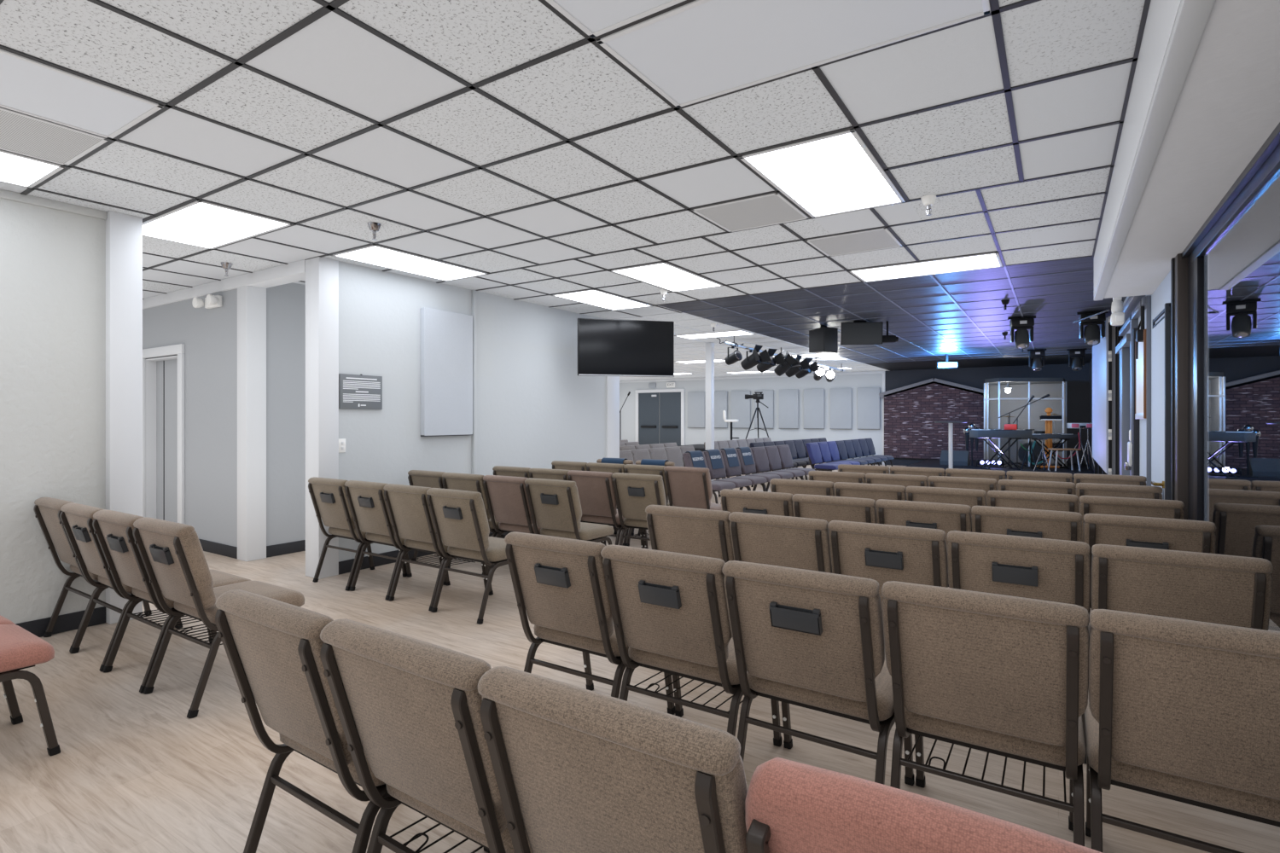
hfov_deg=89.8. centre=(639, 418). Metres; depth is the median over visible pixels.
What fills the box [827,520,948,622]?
chair
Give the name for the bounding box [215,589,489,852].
chair
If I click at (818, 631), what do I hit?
chair back
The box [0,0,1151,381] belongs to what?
ceiling
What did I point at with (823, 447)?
cushion
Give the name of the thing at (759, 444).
cushion
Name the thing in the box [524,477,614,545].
chair
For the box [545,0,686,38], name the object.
tile
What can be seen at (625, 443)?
chair
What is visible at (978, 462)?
stage light
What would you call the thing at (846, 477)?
chair
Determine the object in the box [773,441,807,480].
chair
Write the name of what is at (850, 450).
cushion
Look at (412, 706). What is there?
chair
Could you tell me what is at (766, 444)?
cushion
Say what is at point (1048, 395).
microphone stand
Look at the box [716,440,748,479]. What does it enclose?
chair
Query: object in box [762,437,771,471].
chair
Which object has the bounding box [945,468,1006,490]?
chair
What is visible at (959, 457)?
monitor speaker
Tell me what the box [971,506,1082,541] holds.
chair
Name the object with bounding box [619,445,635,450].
chair
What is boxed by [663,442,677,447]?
chair
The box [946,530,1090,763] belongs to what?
chair
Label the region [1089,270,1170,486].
wall
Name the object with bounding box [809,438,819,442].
cushion
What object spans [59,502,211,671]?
chair
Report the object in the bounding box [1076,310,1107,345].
lamp
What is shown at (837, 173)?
recessed light
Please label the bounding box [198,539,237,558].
baseboard
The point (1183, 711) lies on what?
chair
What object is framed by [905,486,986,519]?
chair
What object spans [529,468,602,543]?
chair
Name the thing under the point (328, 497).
cushion
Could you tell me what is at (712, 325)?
sprinkler
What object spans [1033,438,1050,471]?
stand
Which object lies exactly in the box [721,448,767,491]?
chair
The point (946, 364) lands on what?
lamp
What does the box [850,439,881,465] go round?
chair
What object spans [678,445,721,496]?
chair
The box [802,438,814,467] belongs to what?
chair
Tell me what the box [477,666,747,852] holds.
chair
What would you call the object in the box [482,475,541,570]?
chair
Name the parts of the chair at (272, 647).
frame, leg, seat, frame, leg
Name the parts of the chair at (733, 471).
seat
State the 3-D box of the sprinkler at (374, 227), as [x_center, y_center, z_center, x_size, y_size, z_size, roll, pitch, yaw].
[-1.855,-1.299,4.480,0.090,0.110,0.089,0,0,33]
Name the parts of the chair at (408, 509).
frame, leg, seat, frame, leg, leg, leg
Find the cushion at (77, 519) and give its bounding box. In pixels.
[60,502,120,579]
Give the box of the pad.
[1067,423,1092,428]
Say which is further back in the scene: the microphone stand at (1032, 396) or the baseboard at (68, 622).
the microphone stand at (1032, 396)
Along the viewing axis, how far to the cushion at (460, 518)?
4.31 m
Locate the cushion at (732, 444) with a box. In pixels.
[727,440,738,448]
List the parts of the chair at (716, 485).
leg, seat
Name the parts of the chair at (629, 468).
leg, frame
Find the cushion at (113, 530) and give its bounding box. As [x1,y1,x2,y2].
[93,509,162,593]
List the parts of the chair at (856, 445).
seat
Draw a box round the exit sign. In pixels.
[666,382,675,387]
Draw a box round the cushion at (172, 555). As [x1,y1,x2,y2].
[133,517,216,610]
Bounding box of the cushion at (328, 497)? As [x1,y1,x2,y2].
[308,477,359,529]
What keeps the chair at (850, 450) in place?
on the floor
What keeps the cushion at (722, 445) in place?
on the chair at (722, 445)
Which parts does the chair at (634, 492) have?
frame, leg, seat, leg, frame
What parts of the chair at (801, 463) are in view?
seat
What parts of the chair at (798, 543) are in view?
frame, frame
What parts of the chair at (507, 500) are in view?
frame, leg, seat, frame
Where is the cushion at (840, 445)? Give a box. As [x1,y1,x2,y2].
[835,440,848,460]
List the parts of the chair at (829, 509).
frame, frame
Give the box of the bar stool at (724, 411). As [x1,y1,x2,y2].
[722,410,738,440]
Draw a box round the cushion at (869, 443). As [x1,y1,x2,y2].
[865,437,875,455]
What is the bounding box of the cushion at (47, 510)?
[34,496,87,569]
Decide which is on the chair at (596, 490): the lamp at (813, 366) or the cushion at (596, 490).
the cushion at (596, 490)
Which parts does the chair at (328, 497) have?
frame, leg, seat, frame, leg, leg, leg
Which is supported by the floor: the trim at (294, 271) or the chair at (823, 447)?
the chair at (823, 447)
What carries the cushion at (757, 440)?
on the chair at (757, 440)
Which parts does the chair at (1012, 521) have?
frame, frame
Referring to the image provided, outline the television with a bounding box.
[577,318,674,377]
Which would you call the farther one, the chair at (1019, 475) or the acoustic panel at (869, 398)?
the acoustic panel at (869, 398)
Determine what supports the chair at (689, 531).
on the floor
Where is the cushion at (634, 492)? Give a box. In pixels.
[611,472,666,520]
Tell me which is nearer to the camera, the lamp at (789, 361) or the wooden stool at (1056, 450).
the lamp at (789, 361)
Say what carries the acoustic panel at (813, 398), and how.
attached to the wall at (692, 435)
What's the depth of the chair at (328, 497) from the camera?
5.16 m
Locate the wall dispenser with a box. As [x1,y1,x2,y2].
[1124,430,1132,471]
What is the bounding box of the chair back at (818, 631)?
[721,560,884,703]
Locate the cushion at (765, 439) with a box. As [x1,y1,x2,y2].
[762,437,771,442]
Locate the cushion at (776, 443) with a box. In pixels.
[773,441,785,445]
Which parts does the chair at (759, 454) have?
seat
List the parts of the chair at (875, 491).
frame, frame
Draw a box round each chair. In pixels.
[0,615,21,720]
[0,624,61,756]
[33,496,175,651]
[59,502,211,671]
[92,509,251,693]
[132,517,305,718]
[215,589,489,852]
[308,477,407,591]
[320,618,532,852]
[344,480,445,600]
[383,483,486,611]
[407,470,445,561]
[426,488,508,624]
[442,472,507,574]
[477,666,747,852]
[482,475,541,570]
[492,465,530,537]
[504,531,675,715]
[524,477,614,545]
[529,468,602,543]
[551,460,616,534]
[567,470,645,548]
[586,462,628,546]
[596,459,634,535]
[600,544,782,746]
[611,472,666,548]
[619,439,628,442]
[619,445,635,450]
[619,450,634,464]
[623,464,674,546]
[624,442,639,446]
[630,448,650,465]
[634,444,650,449]
[635,460,674,535]
[645,505,733,563]
[647,448,667,459]
[649,443,664,448]
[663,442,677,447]
[663,465,721,511]
[664,446,683,466]
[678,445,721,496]
[682,451,735,503]
[702,450,751,504]
[704,441,729,479]
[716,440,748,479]
[719,488,793,517]
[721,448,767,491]
[721,560,914,785]
[727,440,758,477]
[728,512,831,573]
[735,448,780,491]
[736,439,759,475]
[744,756,1102,852]
[745,438,755,475]
[749,442,784,487]
[750,447,793,491]
[754,437,775,471]
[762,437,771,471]
[762,441,797,479]
[763,445,804,491]
[769,478,834,496]
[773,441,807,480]
[775,444,815,480]
[783,440,814,477]
[791,494,876,531]
[793,439,814,479]
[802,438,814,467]
[805,442,840,471]
[808,471,866,483]
[809,438,836,465]
[817,442,851,471]
[818,437,826,463]
[826,441,860,465]
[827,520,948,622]
[833,482,906,507]
[835,440,867,465]
[837,464,889,478]
[843,439,874,465]
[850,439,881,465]
[858,438,887,465]
[865,437,893,466]
[865,473,928,492]
[875,499,971,587]
[881,581,1088,846]
[889,466,945,482]
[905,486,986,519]
[928,476,997,506]
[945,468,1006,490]
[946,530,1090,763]
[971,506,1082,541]
[987,490,1078,512]
[998,479,1075,494]
[1006,471,1072,482]
[1073,473,1146,494]
[1076,482,1162,512]
[1079,495,1184,542]
[1083,513,1215,630]
[1084,609,1279,852]
[1088,544,1273,634]
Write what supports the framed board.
attached to the wall at (1161, 295)
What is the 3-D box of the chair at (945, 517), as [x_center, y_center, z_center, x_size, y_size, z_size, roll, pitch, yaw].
[1.764,0.919,3.909,0.505,0.872,0.606,0,0,33]
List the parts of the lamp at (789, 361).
barn door, barn door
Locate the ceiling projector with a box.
[882,321,898,343]
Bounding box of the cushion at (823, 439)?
[818,437,826,442]
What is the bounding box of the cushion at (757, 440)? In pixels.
[754,437,763,442]
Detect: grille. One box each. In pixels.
[824,327,837,351]
[963,427,969,434]
[967,423,976,430]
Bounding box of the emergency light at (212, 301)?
[192,293,222,308]
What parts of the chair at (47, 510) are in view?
frame, leg, frame, seat, leg, leg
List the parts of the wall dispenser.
lever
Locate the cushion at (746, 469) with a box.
[735,448,756,475]
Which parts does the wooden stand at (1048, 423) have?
post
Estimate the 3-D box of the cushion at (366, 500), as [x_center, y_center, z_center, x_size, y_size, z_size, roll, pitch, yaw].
[-2.043,0.689,4.914,0.495,0.412,0.188,0,0,34]
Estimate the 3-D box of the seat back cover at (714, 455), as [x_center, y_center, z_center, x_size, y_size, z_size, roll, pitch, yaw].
[1.081,0.605,9.455,0.176,0.276,0.310,0,0,37]
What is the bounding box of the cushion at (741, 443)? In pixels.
[736,439,747,447]
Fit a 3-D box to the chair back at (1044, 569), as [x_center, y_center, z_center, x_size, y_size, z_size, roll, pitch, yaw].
[1.563,0.689,2.669,0.505,0.412,0.188,0,0,33]
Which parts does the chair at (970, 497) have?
frame, frame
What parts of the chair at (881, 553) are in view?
frame, frame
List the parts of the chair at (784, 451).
seat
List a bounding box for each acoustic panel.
[420,307,472,436]
[687,391,705,428]
[714,391,727,428]
[730,390,750,428]
[754,389,773,428]
[778,389,798,429]
[803,389,824,429]
[830,388,851,429]
[857,387,879,430]
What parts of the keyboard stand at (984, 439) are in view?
cross leg, cross leg, cross leg, cross leg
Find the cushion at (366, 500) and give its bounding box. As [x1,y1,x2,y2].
[344,480,398,535]
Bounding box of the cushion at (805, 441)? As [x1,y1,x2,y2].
[802,438,811,457]
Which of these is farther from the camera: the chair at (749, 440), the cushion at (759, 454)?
the chair at (749, 440)
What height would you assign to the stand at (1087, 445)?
0.922 m
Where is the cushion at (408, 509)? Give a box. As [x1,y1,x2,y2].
[383,483,442,543]
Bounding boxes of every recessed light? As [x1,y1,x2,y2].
[0,150,65,188]
[142,200,292,249]
[331,244,488,281]
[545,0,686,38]
[551,289,652,310]
[609,261,723,291]
[674,330,755,339]
[674,372,691,374]
[675,359,725,363]
[724,370,774,373]
[738,128,905,218]
[772,353,832,357]
[824,366,852,370]
[848,252,1002,282]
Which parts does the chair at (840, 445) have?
seat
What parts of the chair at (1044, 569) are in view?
frame, frame, leg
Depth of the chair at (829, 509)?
3.93 m
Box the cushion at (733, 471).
[721,448,741,477]
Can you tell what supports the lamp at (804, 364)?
hanging from the pipe
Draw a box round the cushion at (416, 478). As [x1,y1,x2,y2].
[407,470,445,488]
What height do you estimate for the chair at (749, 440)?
0.872 m
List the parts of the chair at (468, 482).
frame, frame, seat, leg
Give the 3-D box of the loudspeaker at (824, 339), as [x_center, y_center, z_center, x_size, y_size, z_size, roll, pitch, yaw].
[2.680,-1.154,9.415,0.284,0.403,0.328,0,0,-32]
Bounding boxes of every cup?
[659,289,668,295]
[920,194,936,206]
[1000,299,1009,304]
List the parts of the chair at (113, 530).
frame, leg, frame, leg, seat, leg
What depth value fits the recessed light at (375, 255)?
5.58 m
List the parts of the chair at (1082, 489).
frame, frame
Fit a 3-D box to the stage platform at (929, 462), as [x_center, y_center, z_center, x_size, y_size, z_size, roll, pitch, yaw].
[8.448,1.240,15.138,3.620,0.220,3.990,0,0,33]
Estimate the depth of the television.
7.83 m
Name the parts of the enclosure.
acrylic panel, acrylic panel, acrylic panel, acrylic panel, cross rail, acrylic panel, acrylic panel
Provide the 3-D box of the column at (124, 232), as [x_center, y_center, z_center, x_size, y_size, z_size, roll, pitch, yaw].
[-3.506,-0.003,4.327,0.220,2.705,0.180,0,0,33]
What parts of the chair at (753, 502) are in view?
frame, frame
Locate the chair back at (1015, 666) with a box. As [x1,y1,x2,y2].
[881,581,1088,746]
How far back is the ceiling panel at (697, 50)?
2.26 m
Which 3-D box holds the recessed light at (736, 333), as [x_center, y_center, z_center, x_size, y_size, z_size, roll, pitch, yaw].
[1.208,-1.349,10.404,1.196,0.011,0.526,0,0,33]
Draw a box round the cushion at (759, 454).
[750,447,769,472]
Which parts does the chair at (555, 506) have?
frame, seat, frame, leg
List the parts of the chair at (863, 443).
seat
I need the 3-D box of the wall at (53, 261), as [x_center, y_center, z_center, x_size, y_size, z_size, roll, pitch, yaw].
[-5.115,-0.003,1.914,0.140,2.705,5.620,0,0,33]
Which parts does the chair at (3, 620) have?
seat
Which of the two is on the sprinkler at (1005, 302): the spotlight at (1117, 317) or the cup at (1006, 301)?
the cup at (1006, 301)
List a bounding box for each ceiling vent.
[0,107,109,166]
[691,192,808,232]
[805,227,902,256]
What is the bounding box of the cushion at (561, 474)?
[529,468,570,480]
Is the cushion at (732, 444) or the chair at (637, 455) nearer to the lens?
the chair at (637, 455)
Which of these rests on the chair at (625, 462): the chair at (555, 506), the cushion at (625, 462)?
the cushion at (625, 462)
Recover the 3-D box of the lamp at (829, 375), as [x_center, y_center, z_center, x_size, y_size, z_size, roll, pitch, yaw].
[4.475,-1.031,15.109,0.236,0.359,0.352,0,0,13]
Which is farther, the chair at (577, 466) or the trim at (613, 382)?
the trim at (613, 382)
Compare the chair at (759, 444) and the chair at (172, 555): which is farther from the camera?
the chair at (759, 444)
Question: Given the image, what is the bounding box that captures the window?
[1170,122,1279,632]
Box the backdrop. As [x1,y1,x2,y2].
[878,378,983,460]
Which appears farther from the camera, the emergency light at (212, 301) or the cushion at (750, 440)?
the cushion at (750, 440)
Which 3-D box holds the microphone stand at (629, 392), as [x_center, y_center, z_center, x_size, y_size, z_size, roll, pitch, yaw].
[-0.446,0.323,17.148,0.471,2.054,0.280,0,0,33]
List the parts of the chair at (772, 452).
seat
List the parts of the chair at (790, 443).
seat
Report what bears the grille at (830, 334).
attached to the loudspeaker at (824, 339)
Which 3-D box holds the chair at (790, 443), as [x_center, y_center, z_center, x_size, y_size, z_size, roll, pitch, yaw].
[3.405,0.919,13.758,0.606,0.872,0.495,0,0,38]
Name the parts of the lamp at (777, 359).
barn door, barn door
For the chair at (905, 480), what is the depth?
5.47 m
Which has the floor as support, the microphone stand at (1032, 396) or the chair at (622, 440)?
the chair at (622, 440)
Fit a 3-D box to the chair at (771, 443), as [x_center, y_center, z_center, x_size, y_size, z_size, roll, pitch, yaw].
[2.814,0.919,12.962,0.606,0.872,0.495,0,0,38]
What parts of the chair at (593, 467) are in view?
leg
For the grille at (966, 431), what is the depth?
14.80 m
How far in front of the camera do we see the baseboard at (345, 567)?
5.84 m
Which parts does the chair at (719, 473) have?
seat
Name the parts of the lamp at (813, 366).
barn door, barn door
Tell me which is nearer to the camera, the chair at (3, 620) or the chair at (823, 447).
the chair at (3, 620)
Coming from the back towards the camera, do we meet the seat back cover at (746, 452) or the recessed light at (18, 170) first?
the seat back cover at (746, 452)
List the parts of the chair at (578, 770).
frame, frame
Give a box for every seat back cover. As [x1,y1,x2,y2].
[601,457,627,464]
[640,459,668,465]
[685,450,705,468]
[704,449,723,469]
[720,448,738,467]
[736,447,754,465]
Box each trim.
[0,188,106,220]
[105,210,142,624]
[142,259,305,309]
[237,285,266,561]
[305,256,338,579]
[471,290,477,474]
[606,376,619,458]
[619,371,884,383]
[882,371,884,465]
[1093,0,1181,295]
[1093,0,1215,300]
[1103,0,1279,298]
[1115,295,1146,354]
[1119,295,1151,486]
[1132,327,1139,476]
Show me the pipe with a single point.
(725, 342)
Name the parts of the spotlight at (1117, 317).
arm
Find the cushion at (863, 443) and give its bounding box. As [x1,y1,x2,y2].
[858,438,869,457]
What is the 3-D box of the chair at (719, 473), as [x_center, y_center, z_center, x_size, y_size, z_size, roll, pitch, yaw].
[1.263,0.919,9.318,0.606,0.872,0.495,0,0,37]
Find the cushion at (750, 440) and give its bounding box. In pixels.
[745,438,755,447]
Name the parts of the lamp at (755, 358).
barn door, barn door, barn door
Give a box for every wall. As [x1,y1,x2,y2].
[0,197,105,623]
[142,288,237,546]
[266,282,305,546]
[338,261,606,561]
[619,363,1089,465]
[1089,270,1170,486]
[1092,316,1111,474]
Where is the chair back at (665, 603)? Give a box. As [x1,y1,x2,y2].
[600,544,732,668]
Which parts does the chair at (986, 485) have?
frame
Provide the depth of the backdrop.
17.68 m
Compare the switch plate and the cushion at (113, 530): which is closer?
the cushion at (113, 530)
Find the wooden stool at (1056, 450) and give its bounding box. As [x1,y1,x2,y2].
[1047,448,1081,471]
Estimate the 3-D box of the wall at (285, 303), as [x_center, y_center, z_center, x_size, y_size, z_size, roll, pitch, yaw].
[-2.145,-0.003,7.605,1.200,2.705,4.000,0,0,33]
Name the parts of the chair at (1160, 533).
frame, frame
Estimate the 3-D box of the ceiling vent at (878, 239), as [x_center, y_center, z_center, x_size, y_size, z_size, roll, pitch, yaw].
[1.656,-1.349,4.949,0.586,0.009,0.576,0,0,33]
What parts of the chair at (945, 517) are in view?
frame, frame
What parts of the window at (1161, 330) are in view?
lever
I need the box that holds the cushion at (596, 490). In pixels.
[567,470,616,517]
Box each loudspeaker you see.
[808,325,837,353]
[840,320,883,345]
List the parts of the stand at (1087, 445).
leg, leg, leg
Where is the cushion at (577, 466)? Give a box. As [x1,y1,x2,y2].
[551,460,587,471]
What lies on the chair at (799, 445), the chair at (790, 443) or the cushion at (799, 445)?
the cushion at (799, 445)
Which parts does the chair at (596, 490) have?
seat, frame, leg, leg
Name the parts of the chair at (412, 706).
frame, leg, seat, frame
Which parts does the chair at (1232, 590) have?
frame, frame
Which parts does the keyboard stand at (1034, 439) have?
cross leg, cross leg, cross leg, cross leg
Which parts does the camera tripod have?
leg, leg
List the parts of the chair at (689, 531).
frame, frame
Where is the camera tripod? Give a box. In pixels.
[745,399,768,439]
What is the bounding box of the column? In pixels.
[705,342,714,480]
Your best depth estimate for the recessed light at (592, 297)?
7.31 m
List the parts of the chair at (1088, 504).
frame, frame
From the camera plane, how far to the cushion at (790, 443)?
13.89 m
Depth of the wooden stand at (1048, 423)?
14.63 m
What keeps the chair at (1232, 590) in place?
on the floor
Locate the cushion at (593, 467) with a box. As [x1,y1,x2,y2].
[586,462,624,473]
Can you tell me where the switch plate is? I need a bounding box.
[338,438,345,453]
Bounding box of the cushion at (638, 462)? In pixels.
[635,460,674,466]
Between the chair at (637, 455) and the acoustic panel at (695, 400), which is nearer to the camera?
the chair at (637, 455)
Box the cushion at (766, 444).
[762,441,774,446]
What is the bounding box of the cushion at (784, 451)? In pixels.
[775,444,793,469]
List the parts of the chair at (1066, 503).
frame, frame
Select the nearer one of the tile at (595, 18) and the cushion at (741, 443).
the tile at (595, 18)
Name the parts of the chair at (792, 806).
frame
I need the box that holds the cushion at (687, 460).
[682,451,708,468]
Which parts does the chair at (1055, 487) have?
frame, frame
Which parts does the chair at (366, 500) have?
frame, leg, seat, frame, leg, leg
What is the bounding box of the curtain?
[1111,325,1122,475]
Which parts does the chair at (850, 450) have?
seat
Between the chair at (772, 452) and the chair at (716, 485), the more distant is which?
the chair at (772, 452)
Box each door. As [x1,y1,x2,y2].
[142,343,185,524]
[635,388,684,445]
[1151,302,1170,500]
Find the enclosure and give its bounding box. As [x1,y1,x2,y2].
[983,378,1066,466]
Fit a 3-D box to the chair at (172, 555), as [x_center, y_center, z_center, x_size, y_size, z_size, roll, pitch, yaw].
[-2.089,0.919,3.223,0.505,0.872,0.606,0,0,33]
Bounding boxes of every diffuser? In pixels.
[729,371,771,373]
[792,354,830,357]
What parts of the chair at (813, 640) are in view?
frame, leg, leg, seat, frame, leg, leg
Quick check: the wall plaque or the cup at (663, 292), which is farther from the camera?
the cup at (663, 292)
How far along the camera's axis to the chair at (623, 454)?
9.50 m
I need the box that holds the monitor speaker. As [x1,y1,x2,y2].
[939,450,969,465]
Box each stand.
[619,391,630,440]
[980,438,1020,470]
[998,394,1049,468]
[1005,395,1035,468]
[1020,429,1037,470]
[1031,438,1070,469]
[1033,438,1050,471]
[1036,407,1059,468]
[1063,428,1090,470]
[1078,427,1093,471]
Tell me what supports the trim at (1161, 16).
attached to the ceiling
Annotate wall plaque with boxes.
[338,373,382,409]
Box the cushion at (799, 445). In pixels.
[793,439,806,459]
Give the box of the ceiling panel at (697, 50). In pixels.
[596,0,990,108]
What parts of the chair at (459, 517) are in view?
frame, leg, seat, frame, leg, leg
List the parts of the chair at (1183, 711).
leg, leg, frame, seat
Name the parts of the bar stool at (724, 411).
backrest, seat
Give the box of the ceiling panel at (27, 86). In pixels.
[0,48,163,139]
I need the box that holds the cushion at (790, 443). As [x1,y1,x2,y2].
[783,440,797,459]
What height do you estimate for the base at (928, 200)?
0.049 m
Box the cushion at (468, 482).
[442,472,490,520]
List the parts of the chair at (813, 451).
frame, seat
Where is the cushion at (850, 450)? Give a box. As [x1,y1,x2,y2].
[843,439,855,459]
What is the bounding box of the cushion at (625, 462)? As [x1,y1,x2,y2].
[596,459,633,465]
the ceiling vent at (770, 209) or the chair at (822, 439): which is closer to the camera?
the ceiling vent at (770, 209)
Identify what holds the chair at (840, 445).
on the floor
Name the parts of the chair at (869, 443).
seat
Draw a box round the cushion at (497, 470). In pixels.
[492,465,530,478]
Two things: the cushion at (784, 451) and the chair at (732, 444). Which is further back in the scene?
the chair at (732, 444)
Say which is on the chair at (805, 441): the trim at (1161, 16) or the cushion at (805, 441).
the cushion at (805, 441)
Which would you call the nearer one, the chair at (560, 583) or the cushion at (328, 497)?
the chair at (560, 583)
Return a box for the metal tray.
[1134,413,1143,418]
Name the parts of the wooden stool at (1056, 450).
leg, leg, seat, leg, leg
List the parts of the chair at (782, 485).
frame, frame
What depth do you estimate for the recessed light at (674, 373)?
19.61 m
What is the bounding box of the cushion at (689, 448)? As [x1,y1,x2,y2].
[678,445,694,466]
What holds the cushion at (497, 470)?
on the chair at (497, 470)
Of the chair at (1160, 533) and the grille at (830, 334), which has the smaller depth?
the chair at (1160, 533)
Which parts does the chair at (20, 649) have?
leg, seat, leg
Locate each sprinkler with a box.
[221,261,232,276]
[367,221,381,240]
[659,289,668,301]
[710,323,716,331]
[920,194,936,215]
[1000,299,1009,310]
[1001,332,1007,339]
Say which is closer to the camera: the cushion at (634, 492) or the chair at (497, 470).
the cushion at (634, 492)
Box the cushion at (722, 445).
[716,440,728,450]
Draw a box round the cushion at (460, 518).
[426,488,489,551]
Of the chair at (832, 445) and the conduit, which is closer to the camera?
the conduit
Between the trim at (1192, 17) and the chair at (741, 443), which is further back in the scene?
the chair at (741, 443)
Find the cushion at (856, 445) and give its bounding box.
[850,439,862,458]
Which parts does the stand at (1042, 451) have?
leg, leg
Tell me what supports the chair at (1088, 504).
on the floor
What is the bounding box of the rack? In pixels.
[963,423,979,467]
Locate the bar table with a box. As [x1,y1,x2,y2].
[934,421,966,468]
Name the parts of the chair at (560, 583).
frame, leg, seat, leg, frame, leg, leg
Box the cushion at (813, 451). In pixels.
[805,442,822,464]
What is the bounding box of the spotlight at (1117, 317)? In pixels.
[1072,296,1124,325]
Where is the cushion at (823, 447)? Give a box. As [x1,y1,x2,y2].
[817,442,831,463]
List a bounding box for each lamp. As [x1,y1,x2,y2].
[724,343,742,365]
[740,344,770,370]
[756,348,784,372]
[773,351,800,376]
[785,354,810,377]
[795,357,819,378]
[813,365,825,380]
[825,367,835,382]
[936,354,958,368]
[1007,315,1035,349]
[1026,349,1046,371]
[1066,348,1086,371]
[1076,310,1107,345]
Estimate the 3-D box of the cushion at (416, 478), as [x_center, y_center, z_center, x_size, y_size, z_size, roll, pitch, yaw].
[-1.912,0.689,5.906,0.495,0.412,0.188,0,0,34]
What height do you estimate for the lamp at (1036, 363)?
0.431 m
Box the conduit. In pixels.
[1135,306,1144,359]
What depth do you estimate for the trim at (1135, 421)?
6.05 m
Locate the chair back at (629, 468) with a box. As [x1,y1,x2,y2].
[623,464,668,503]
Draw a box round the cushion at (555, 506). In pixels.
[524,477,581,532]
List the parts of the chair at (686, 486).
frame, seat, frame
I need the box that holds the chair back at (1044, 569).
[946,530,1090,611]
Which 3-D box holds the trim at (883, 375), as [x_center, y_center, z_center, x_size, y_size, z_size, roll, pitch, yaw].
[7.010,-0.003,18.457,0.085,2.705,0.020,0,0,33]
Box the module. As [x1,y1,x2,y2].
[1039,415,1062,420]
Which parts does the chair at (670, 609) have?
frame, leg, leg, seat, frame, leg, leg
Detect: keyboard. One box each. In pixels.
[969,429,1032,438]
[1031,433,1080,438]
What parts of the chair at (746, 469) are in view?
seat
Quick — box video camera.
[744,391,763,399]
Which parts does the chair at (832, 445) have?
seat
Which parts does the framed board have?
wooden frame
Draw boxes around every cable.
[1028,441,1042,465]
[1055,432,1080,459]
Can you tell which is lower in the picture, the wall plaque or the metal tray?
the metal tray
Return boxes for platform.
[677,444,808,459]
[906,459,1093,482]
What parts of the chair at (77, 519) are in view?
frame, leg, frame, seat, leg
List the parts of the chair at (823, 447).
seat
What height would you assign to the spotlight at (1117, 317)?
0.540 m
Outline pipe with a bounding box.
[716,335,845,372]
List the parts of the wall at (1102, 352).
support frame, cabinet frame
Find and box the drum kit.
[1058,442,1064,451]
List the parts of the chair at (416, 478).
frame, leg, frame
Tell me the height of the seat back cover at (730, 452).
0.276 m
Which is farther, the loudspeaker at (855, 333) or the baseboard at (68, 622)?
the loudspeaker at (855, 333)
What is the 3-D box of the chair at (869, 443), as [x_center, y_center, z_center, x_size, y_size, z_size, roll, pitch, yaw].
[5.645,0.919,15.198,0.606,0.872,0.495,0,0,38]
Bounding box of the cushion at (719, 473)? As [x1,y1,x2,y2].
[702,450,726,479]
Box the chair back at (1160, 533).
[1083,513,1215,553]
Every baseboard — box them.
[15,606,105,637]
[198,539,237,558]
[266,540,305,558]
[338,532,508,575]
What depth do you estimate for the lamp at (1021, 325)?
8.54 m
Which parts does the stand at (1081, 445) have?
leg, leg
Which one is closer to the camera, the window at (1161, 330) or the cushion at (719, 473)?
the window at (1161, 330)
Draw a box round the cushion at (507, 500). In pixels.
[482,475,533,526]
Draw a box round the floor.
[0,462,1279,852]
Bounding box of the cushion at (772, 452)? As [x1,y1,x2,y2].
[763,445,781,471]
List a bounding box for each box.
[648,383,656,388]
[1004,424,1017,430]
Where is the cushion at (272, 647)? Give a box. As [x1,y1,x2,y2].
[215,589,353,765]
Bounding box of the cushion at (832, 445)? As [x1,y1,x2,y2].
[826,441,839,461]
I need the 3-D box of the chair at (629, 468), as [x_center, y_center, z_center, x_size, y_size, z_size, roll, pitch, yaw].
[0.193,0.919,6.814,0.495,0.872,0.606,0,0,33]
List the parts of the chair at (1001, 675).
leg, frame, leg, seat, leg, frame, leg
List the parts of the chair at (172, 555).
frame, leg, frame, leg, seat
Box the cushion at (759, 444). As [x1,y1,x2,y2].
[749,442,764,448]
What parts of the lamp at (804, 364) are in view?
barn door, barn door, barn door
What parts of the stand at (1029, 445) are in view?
leg, leg, leg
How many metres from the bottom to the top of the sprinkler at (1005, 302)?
0.110 m
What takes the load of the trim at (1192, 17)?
attached to the beam at (1227, 107)
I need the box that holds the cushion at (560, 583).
[504,531,614,640]
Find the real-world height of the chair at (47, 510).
0.872 m
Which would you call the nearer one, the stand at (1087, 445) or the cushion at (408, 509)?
the cushion at (408, 509)
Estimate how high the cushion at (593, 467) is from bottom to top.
0.412 m
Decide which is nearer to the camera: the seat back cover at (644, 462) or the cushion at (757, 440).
the seat back cover at (644, 462)
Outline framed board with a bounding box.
[1134,329,1146,418]
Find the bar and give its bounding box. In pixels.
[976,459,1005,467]
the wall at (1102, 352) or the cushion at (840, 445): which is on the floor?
the wall at (1102, 352)
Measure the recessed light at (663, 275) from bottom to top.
0.011 m

